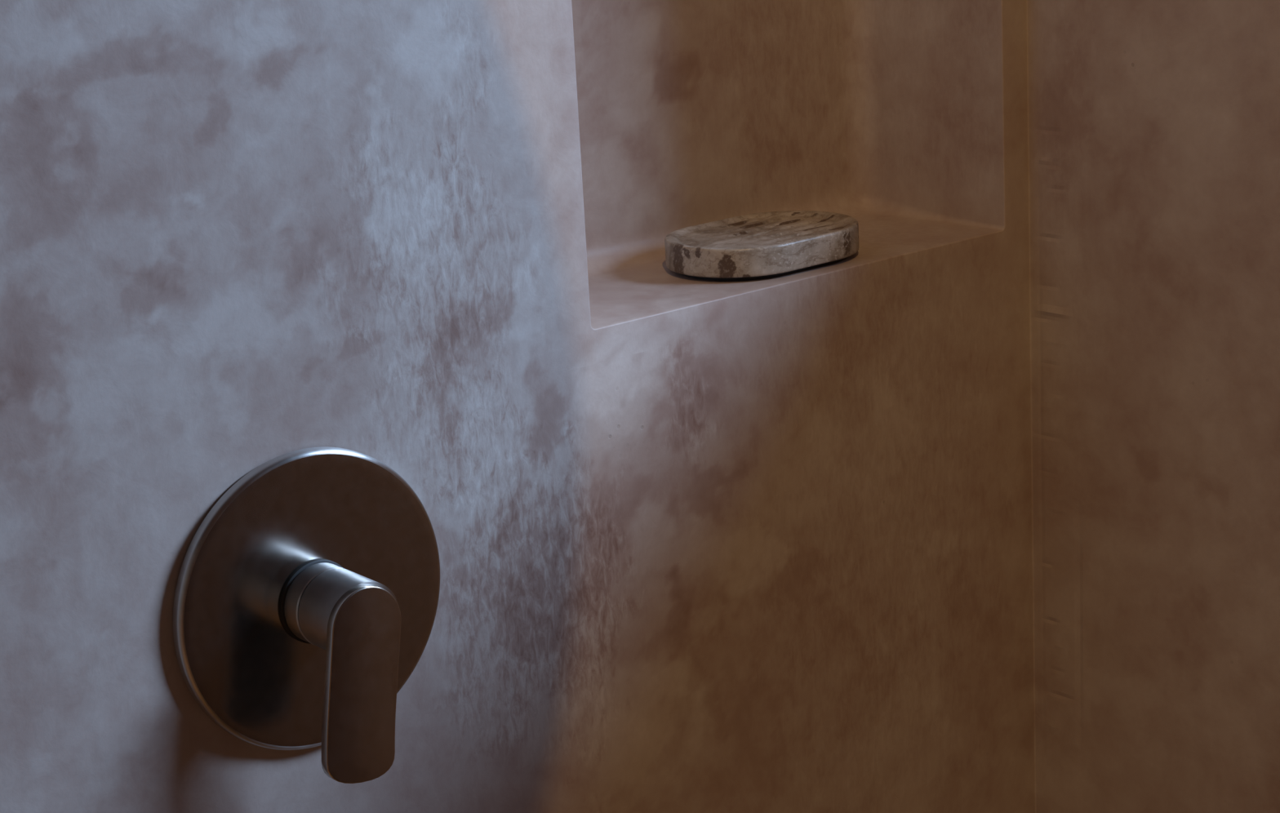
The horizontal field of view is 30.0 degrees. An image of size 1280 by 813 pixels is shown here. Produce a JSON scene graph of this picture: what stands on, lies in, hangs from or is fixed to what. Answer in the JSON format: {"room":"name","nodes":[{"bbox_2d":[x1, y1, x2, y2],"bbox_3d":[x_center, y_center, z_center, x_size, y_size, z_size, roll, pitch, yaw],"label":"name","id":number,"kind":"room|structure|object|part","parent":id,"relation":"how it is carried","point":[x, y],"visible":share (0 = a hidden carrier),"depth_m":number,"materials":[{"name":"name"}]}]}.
{"room":"bathroom shower","nodes":[
{"label":"bathroom shower","id":0,"kind":"room"},
{"bbox_2d":[0,0,1035,812],"bbox_3d":[-0.744,-0.096,0.794,2.480,2.950,0.127,-15,19,-38],"label":"wall","id":1,"kind":"structure","parent":0,"point":[763,545],"depth_m":1.34,"materials":[{"name":"paint"}]},
{"bbox_2d":[173,446,439,783],"bbox_3d":[-0.153,0.105,1.222,0.160,0.161,0.063,-15,19,-38],"label":"shower valve","id":2,"kind":"object","parent":1,"relation":"attached to","point":[307,596],"visible":1,"depth_m":1.22,"materials":[{"name":"metal"}]},
{"bbox_3d":[-0.149,0.136,1.218,0.044,0.103,0.039,-3,12,-40],"label":"handle","id":3,"kind":"part","parent":2,"relation":"part of","materials":[{"name":"metal"}]},
{"bbox_2d":[664,210,858,280],"bbox_3d":[0.076,-0.100,1.491,0.131,0.021,0.092,-15,19,-38],"label":"soap dish","id":4,"kind":"object","parent":1,"relation":"on","point":[763,245],"visible":1,"depth_m":1.46,"materials":[{"name":"grey stone"}]},
{"bbox_2d":[1026,0,1279,812],"bbox_3d":[1.062,-0.155,0.648,0.121,2.950,2.400,-15,19,-38],"label":"wall","id":5,"kind":"structure","parent":0,"point":[1153,126],"depth_m":1.52,"materials":[{"name":"paint"}]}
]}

